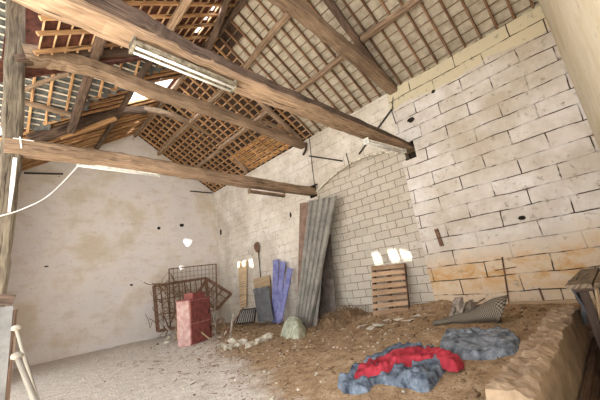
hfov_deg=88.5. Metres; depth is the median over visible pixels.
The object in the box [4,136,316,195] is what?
tie beam
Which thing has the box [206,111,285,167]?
batten
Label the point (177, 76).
rafter
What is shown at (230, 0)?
batten
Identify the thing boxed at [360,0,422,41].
purlin
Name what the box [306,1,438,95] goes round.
batten
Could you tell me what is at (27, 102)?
purlin
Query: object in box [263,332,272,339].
rubble stone
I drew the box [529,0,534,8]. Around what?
rafter
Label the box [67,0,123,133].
purlin
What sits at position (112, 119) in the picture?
brace
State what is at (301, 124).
batten
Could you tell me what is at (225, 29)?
rafter
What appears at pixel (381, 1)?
rafter
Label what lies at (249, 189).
tube light
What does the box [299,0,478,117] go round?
batten
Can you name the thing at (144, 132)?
rafter
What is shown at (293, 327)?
boulder
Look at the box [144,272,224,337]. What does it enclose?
wire tangle
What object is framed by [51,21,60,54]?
batten
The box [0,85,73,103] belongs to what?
batten
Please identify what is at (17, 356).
pole
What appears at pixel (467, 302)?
strip
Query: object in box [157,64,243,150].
batten
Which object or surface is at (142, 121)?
rafter
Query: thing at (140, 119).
rafter
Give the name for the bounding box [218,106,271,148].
purlin
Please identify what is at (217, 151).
purlin
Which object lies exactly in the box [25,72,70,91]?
brace
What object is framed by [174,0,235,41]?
ceiling
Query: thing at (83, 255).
wall
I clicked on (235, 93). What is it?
batten
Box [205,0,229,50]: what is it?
brace
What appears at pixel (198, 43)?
ceiling
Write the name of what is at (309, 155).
rod
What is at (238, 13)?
rafter
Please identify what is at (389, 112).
rod
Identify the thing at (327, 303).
panel
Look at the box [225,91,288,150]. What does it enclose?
rafter
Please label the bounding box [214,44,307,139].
rafter
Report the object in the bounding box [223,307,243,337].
stick
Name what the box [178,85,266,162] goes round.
rafter
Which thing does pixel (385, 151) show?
trim
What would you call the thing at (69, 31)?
rafter
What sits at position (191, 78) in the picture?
rafter
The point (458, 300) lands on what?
strip
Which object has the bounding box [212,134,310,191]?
batten
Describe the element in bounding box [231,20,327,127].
rafter
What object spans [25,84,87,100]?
batten
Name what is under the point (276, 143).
board
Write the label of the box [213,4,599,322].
wall
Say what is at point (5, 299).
block
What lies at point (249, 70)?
batten
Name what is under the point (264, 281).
board
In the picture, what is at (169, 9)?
batten
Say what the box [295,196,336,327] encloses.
sheet
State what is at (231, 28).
ceiling
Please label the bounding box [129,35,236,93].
tube light
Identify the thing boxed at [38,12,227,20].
rafter
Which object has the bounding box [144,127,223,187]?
rafter
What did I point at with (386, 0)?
batten
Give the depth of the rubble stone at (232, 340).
8.57 m
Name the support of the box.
on the cabinet
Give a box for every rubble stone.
[223,344,232,350]
[227,337,236,343]
[237,338,247,344]
[245,341,253,348]
[255,337,267,342]
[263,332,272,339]
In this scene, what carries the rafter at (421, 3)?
on the ridge beam at (240, 3)
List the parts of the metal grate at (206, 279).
rail, rail, rail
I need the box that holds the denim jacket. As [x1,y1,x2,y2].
[337,341,444,394]
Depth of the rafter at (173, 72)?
10.24 m
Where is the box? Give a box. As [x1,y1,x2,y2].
[184,291,204,299]
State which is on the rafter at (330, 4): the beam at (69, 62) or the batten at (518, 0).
the batten at (518, 0)
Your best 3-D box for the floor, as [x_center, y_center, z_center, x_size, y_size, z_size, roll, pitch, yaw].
[-2.947,2.614,2.247,17.345,1.152,20.500,6,-20,-44]
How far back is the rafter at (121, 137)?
13.04 m
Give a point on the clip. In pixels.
(19, 138)
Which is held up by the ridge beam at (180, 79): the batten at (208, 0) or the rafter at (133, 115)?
the rafter at (133, 115)
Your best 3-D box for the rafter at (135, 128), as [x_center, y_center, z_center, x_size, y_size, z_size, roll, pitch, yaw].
[-8.710,-2.136,12.145,4.616,2.999,0.072,6,-20,-44]
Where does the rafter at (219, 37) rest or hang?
on the ridge beam at (240, 3)
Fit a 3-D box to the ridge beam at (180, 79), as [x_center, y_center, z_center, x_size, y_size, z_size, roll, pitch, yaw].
[-5.379,-3.981,12.198,0.139,0.204,7.151,6,-20,-44]
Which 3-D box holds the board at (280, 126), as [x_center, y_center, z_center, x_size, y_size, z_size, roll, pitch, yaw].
[-1.887,-2.373,12.890,0.210,0.020,3.750,6,-20,-44]
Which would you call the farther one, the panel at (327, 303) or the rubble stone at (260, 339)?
the panel at (327, 303)
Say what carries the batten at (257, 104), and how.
on the rafter at (227, 92)
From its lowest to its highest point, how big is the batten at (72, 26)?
0.024 m
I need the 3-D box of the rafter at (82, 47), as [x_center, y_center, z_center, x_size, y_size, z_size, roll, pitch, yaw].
[-4.019,-4.044,7.894,4.156,2.696,0.076,6,-20,-44]
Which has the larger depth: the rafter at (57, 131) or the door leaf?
the rafter at (57, 131)
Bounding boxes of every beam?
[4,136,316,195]
[12,0,414,154]
[21,43,304,148]
[133,42,206,137]
[207,0,247,41]
[268,0,396,94]
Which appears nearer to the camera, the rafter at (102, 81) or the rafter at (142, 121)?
the rafter at (102, 81)
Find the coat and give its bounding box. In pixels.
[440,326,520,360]
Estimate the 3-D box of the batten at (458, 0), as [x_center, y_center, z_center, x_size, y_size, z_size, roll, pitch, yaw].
[2.242,-4.119,8.752,0.022,0.021,7.350,6,-20,-44]
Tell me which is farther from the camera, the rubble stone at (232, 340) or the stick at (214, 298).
the stick at (214, 298)
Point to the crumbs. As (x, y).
(475, 393)
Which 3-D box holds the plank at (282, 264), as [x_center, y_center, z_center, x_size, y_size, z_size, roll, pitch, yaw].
[-0.729,3.379,11.687,0.667,2.094,0.234,-8,-14,1]
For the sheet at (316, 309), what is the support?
on the floor
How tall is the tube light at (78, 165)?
0.132 m
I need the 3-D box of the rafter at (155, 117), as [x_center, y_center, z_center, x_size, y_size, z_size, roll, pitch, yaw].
[-4.774,-2.284,14.292,4.142,2.685,0.064,6,-20,-44]
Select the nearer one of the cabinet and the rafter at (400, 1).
the rafter at (400, 1)
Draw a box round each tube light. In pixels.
[77,164,159,177]
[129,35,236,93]
[248,188,285,197]
[363,137,406,153]
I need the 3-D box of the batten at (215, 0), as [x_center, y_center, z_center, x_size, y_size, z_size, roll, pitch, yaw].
[-0.761,-5.771,6.645,0.032,0.024,7.750,6,-20,-44]
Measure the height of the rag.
0.627 m
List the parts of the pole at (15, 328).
knob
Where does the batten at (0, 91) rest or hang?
on the rafter at (51, 82)
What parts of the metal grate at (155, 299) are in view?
rail, rail, rail, rail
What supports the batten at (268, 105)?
attached to the ceiling at (355, 5)
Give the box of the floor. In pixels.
[10,300,580,399]
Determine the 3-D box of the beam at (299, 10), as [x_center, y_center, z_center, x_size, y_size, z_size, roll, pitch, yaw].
[0.435,-3.910,7.156,6.778,0.936,0.358,6,-20,-44]
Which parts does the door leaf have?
edge post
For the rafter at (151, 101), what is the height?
3.002 m
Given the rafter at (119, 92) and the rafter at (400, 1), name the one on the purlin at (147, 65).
the rafter at (119, 92)
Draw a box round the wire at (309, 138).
[309,138,314,187]
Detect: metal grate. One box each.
[152,277,211,332]
[197,278,231,309]
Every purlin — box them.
[25,100,71,116]
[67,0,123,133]
[94,116,119,149]
[118,60,153,113]
[157,124,188,155]
[166,0,191,30]
[189,89,224,123]
[195,149,221,166]
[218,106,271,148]
[243,0,306,69]
[273,43,356,108]
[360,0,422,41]
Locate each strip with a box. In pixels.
[451,298,458,314]
[456,299,459,311]
[459,301,470,312]
[464,298,485,311]
[465,303,471,311]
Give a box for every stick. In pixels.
[158,317,174,338]
[175,320,176,339]
[214,298,215,336]
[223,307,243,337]
[229,313,233,338]
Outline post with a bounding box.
[0,0,25,306]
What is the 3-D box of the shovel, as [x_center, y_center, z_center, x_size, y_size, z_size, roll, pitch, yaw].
[-1.768,2.668,13.198,0.126,1.740,0.320,6,-20,-44]
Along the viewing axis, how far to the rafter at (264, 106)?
11.17 m
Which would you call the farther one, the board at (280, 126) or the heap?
the board at (280, 126)
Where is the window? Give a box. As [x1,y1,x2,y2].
[130,79,172,100]
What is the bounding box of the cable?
[0,157,77,216]
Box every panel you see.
[235,307,255,323]
[318,234,336,318]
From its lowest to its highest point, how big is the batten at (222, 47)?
0.028 m
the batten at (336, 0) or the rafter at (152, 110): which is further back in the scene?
the rafter at (152, 110)
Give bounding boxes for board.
[230,125,281,159]
[234,130,285,163]
[239,134,292,166]
[247,144,289,167]
[253,275,271,299]
[579,337,599,399]
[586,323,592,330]
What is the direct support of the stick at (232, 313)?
on the floor
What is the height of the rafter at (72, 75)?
1.619 m
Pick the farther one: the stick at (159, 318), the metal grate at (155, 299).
the metal grate at (155, 299)
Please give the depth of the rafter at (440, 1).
7.58 m
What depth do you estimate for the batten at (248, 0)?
9.03 m
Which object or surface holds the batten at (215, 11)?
on the rafter
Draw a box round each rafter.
[0,100,155,140]
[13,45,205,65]
[22,102,158,138]
[22,123,141,161]
[22,126,139,164]
[22,129,137,167]
[22,132,134,170]
[26,77,35,132]
[26,106,147,141]
[32,35,209,54]
[36,23,214,35]
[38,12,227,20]
[42,98,149,124]
[44,74,54,123]
[48,113,149,142]
[55,114,141,138]
[56,116,147,143]
[60,99,122,116]
[64,120,144,144]
[65,73,74,110]
[84,95,124,106]
[94,90,127,99]
[98,80,103,96]
[110,75,180,90]
[124,0,235,6]
[134,60,140,75]
[139,133,216,191]
[142,130,219,189]
[143,105,248,172]
[144,71,179,79]
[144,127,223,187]
[146,68,172,74]
[147,123,226,185]
[150,120,216,170]
[154,116,225,172]
[160,108,243,175]
[160,116,233,173]
[163,104,247,173]
[172,105,252,170]
[176,90,261,165]
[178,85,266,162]
[183,79,271,159]
[186,109,256,167]
[187,75,276,156]
[206,83,282,153]
[211,49,301,140]
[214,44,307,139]
[218,35,313,135]
[224,28,321,131]
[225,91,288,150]
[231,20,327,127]
[237,12,317,100]
[240,95,277,130]
[245,3,337,109]
[256,0,352,112]
[279,8,361,107]
[306,0,380,97]
[320,40,370,102]
[323,0,382,69]
[342,0,401,84]
[360,0,413,77]
[379,0,425,70]
[398,0,437,63]
[420,2,451,55]
[438,0,465,47]
[460,0,481,38]
[483,0,497,29]
[505,0,515,18]
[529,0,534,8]
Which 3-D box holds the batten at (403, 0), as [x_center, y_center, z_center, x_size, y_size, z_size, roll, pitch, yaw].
[1.714,-4.577,8.397,0.022,0.021,7.350,6,-20,-44]
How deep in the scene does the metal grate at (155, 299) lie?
12.82 m
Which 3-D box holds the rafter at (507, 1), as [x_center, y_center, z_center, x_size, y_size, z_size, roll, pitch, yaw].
[3.513,-5.559,6.191,4.145,2.688,0.060,6,-20,-44]
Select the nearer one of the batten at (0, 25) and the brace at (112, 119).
the batten at (0, 25)
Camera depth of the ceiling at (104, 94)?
8.88 m
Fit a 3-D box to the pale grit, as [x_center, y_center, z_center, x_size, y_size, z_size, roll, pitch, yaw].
[-1.371,3.518,7.674,6.930,0.522,10.923,6,-20,-44]
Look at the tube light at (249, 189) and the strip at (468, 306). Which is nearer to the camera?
the strip at (468, 306)
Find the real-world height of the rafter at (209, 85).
2.687 m
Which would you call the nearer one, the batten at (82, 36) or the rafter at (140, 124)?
the batten at (82, 36)
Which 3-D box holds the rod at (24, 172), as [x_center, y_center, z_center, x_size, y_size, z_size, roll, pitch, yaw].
[-9.767,-1.011,11.749,1.151,0.190,0.070,6,-20,-44]
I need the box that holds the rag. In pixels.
[568,280,589,324]
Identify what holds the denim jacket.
on the floor
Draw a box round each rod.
[24,172,62,174]
[309,155,341,161]
[358,109,391,153]
[501,257,509,303]
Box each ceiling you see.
[0,0,168,131]
[0,7,146,82]
[0,40,204,166]
[39,0,180,54]
[133,0,539,191]
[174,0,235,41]
[206,7,242,47]
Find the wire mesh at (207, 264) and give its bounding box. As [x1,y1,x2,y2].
[168,264,217,317]
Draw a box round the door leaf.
[0,306,17,399]
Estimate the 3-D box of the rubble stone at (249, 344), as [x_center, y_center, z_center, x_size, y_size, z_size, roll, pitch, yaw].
[-1.301,3.728,7.941,0.172,0.149,0.300,-15,-16,25]
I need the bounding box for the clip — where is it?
[13,137,32,147]
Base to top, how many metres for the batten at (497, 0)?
0.021 m
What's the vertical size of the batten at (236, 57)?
0.028 m
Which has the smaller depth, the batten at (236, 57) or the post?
the post
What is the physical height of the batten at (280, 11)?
0.021 m
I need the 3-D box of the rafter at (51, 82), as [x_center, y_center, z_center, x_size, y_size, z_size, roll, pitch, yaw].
[-6.659,-3.476,8.329,0.083,1.884,2.720,6,-20,-44]
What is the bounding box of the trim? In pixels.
[316,150,397,191]
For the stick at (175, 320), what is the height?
0.671 m
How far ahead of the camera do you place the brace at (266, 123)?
11.18 m
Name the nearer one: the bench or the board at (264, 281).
the bench
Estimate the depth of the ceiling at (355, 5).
9.09 m
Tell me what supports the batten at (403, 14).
on the rafter at (307, 1)
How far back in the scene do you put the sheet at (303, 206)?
11.22 m
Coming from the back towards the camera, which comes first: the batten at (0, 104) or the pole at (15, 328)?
the batten at (0, 104)
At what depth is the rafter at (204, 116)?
12.98 m
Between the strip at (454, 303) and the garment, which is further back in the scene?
the strip at (454, 303)
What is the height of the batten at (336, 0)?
0.021 m
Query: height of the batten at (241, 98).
0.028 m
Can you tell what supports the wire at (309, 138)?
attached to the wall at (505, 161)
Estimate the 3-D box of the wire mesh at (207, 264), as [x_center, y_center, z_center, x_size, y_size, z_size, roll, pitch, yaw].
[-4.880,4.141,14.293,2.488,2.222,0.243,6,-20,-44]
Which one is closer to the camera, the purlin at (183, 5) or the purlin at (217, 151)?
the purlin at (183, 5)
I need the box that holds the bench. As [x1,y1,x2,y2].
[565,267,599,349]
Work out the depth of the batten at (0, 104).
8.79 m
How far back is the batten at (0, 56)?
8.79 m
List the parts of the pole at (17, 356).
knob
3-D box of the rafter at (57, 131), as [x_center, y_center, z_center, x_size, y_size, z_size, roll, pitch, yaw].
[-6.847,-2.571,10.270,3.328,2.242,0.222,6,-20,-44]
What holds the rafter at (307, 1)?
on the ridge beam at (240, 3)
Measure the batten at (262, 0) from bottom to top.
0.021 m
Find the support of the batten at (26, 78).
on the rafter
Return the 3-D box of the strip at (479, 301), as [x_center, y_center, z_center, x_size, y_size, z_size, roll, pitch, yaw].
[3.557,2.234,6.393,1.563,0.165,0.064,4,-19,-40]
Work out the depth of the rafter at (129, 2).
6.99 m
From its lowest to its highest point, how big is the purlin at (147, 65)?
0.200 m
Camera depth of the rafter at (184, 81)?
12.39 m
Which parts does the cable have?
cable strip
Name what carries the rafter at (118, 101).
on the purlin at (147, 65)
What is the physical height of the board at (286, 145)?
0.020 m
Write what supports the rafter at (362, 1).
on the ridge beam at (240, 3)
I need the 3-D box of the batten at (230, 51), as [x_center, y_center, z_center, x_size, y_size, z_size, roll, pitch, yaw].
[-4.802,-3.772,12.444,0.040,0.028,7.500,6,-20,-44]
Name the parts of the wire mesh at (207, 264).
rail, rail, rail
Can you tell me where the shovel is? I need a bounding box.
[254,242,260,276]
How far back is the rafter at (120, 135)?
12.77 m
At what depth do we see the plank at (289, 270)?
11.26 m
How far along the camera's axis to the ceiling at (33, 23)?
6.99 m
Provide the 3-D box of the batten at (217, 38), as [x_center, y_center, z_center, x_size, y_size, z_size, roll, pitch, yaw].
[-5.154,-4.077,12.207,0.040,0.028,7.500,6,-20,-44]
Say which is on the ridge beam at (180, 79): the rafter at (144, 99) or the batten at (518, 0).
the rafter at (144, 99)
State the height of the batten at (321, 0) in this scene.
0.021 m
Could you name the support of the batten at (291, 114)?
on the rafter
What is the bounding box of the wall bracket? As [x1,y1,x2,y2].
[434,228,443,245]
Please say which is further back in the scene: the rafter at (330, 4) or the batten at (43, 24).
the rafter at (330, 4)
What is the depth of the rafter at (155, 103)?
12.21 m
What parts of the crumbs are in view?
bark strip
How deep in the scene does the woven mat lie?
5.41 m
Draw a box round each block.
[0,294,15,304]
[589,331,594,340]
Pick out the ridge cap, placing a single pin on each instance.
(171, 84)
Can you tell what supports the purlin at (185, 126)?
attached to the wall at (83, 255)
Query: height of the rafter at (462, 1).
2.681 m
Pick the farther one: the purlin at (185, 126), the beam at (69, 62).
the purlin at (185, 126)
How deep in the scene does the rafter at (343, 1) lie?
8.47 m
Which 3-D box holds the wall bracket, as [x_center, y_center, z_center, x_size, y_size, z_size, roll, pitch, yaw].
[3.607,0.971,7.988,0.050,0.463,0.133,6,-20,-44]
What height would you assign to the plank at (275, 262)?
2.367 m
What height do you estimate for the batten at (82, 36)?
0.024 m
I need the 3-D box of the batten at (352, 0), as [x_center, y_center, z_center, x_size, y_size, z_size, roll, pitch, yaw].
[1.186,-5.035,8.042,0.022,0.021,7.350,6,-20,-44]
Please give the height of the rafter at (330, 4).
2.478 m
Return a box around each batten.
[0,25,138,72]
[0,56,109,88]
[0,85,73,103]
[0,91,71,108]
[0,104,55,116]
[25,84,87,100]
[26,78,95,96]
[37,21,45,56]
[42,76,102,92]
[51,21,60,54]
[64,25,73,52]
[76,34,83,52]
[138,38,218,135]
[143,45,224,139]
[148,51,230,143]
[153,57,237,146]
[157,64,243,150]
[161,0,175,23]
[162,70,249,153]
[167,93,236,156]
[171,98,242,160]
[178,0,201,33]
[178,99,251,161]
[183,0,209,36]
[186,104,258,162]
[190,0,216,35]
[190,105,269,165]
[192,2,221,42]
[199,0,231,41]
[201,119,296,182]
[205,124,301,185]
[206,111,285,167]
[209,129,306,188]
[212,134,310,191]
[214,114,291,167]
[220,0,248,35]
[224,0,262,44]
[233,4,273,48]
[239,11,280,55]
[251,0,321,67]
[257,0,337,73]
[265,0,353,77]
[275,0,369,79]
[281,0,386,85]
[289,0,404,88]
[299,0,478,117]
[304,0,498,122]
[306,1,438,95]
[309,0,519,127]
[313,0,459,99]
[313,1,538,132]
[364,14,403,43]
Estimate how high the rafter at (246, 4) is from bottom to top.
2.686 m
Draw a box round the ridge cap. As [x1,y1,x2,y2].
[145,1,237,119]
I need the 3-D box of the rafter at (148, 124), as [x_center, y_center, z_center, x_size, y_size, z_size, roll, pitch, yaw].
[-5.275,-2.084,14.787,4.140,2.685,0.062,6,-20,-44]
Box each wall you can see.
[5,135,221,368]
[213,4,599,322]
[316,153,434,312]
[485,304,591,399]
[538,0,599,148]
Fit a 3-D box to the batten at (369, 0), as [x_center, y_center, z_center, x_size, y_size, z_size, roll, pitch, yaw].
[1.362,-4.883,8.160,0.022,0.021,7.350,6,-20,-44]
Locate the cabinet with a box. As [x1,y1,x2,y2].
[175,296,211,346]
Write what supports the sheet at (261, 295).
on the floor
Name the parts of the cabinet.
panel, door, door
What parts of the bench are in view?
leg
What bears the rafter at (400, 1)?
on the ridge beam at (240, 3)
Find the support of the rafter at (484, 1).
on the ridge beam at (240, 3)
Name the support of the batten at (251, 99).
on the rafter
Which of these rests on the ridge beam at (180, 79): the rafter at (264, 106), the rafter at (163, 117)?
the rafter at (163, 117)
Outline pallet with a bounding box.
[371,263,409,314]
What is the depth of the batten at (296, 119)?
13.20 m
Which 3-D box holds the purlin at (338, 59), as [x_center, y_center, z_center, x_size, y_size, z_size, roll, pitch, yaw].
[0.353,-3.794,9.772,0.201,0.198,3.606,6,-20,-44]
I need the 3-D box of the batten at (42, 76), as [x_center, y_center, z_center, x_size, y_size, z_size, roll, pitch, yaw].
[-7.500,-3.409,7.760,4.383,0.025,0.035,6,-20,-44]
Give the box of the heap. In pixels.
[315,303,367,329]
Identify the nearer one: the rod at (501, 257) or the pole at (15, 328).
the pole at (15, 328)
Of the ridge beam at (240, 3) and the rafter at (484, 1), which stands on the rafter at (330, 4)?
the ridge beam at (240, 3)
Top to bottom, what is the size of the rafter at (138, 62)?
0.687 m
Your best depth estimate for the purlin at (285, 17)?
9.03 m
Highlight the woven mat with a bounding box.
[433,295,507,325]
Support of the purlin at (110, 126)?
attached to the wall at (83, 255)
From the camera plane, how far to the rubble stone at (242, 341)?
8.42 m
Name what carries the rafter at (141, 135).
on the ridge beam at (180, 79)
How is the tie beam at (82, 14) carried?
attached to the wall at (374, 223)
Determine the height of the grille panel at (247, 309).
0.632 m
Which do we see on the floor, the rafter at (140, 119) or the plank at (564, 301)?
the plank at (564, 301)
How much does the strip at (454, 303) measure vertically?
0.314 m
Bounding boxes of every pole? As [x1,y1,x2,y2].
[10,352,38,399]
[11,325,39,399]
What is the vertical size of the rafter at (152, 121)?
2.686 m
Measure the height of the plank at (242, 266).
1.998 m
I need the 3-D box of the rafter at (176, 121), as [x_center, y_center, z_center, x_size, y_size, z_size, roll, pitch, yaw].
[-4.270,-2.483,13.802,4.143,2.687,0.066,6,-20,-44]
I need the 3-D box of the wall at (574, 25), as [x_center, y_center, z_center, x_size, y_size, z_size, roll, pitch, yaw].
[3.547,-1.555,3.588,6.610,8.600,0.400,6,-20,-44]
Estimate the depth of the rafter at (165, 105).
13.52 m
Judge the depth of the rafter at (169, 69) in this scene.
9.99 m
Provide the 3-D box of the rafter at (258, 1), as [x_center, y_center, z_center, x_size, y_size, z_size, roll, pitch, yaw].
[0.253,-4.269,9.380,4.141,2.686,0.068,6,-20,-44]
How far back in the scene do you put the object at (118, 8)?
4.20 m
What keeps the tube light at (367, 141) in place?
attached to the tie beam at (82, 14)
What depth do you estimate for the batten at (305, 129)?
13.19 m
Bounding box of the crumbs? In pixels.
[104,302,552,399]
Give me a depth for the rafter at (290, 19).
9.17 m
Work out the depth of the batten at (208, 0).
8.35 m
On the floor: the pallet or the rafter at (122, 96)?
the pallet
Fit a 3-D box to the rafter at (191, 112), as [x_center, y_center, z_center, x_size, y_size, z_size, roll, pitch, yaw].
[-3.520,-2.781,13.066,4.140,2.684,0.065,6,-20,-44]
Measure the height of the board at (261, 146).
0.020 m
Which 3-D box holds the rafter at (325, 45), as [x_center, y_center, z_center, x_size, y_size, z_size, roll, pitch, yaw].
[0.752,-4.468,8.892,4.143,2.686,0.059,6,-20,-44]
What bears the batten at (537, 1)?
on the rafter
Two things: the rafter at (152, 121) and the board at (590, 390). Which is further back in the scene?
the rafter at (152, 121)
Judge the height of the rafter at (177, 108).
2.687 m
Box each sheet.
[253,286,273,321]
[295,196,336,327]
[298,202,307,288]
[311,269,322,325]
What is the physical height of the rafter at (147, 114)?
3.002 m
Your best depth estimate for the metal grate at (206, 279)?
13.38 m
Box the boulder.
[280,316,306,339]
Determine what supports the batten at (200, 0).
on the rafter
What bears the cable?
hanging from the tie beam at (40, 150)
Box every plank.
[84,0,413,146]
[238,261,247,307]
[272,259,278,322]
[276,261,285,318]
[277,267,292,323]
[509,298,596,304]
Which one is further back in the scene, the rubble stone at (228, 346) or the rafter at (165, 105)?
the rafter at (165, 105)
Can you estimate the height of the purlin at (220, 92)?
0.174 m
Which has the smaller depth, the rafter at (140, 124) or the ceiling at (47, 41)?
the ceiling at (47, 41)
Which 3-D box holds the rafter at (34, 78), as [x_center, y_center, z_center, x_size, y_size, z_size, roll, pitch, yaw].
[-7.011,-3.358,8.159,0.088,2.100,3.040,6,-20,-44]
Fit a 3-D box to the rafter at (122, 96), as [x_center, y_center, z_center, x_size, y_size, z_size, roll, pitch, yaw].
[-6.198,-3.139,9.744,1.397,0.934,0.071,6,-20,-44]
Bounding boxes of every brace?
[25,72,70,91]
[59,117,116,139]
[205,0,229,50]
[256,120,287,134]
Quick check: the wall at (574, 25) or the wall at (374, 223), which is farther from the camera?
the wall at (374, 223)
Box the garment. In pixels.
[354,346,464,378]
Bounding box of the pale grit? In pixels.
[44,303,522,399]
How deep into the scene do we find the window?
11.20 m

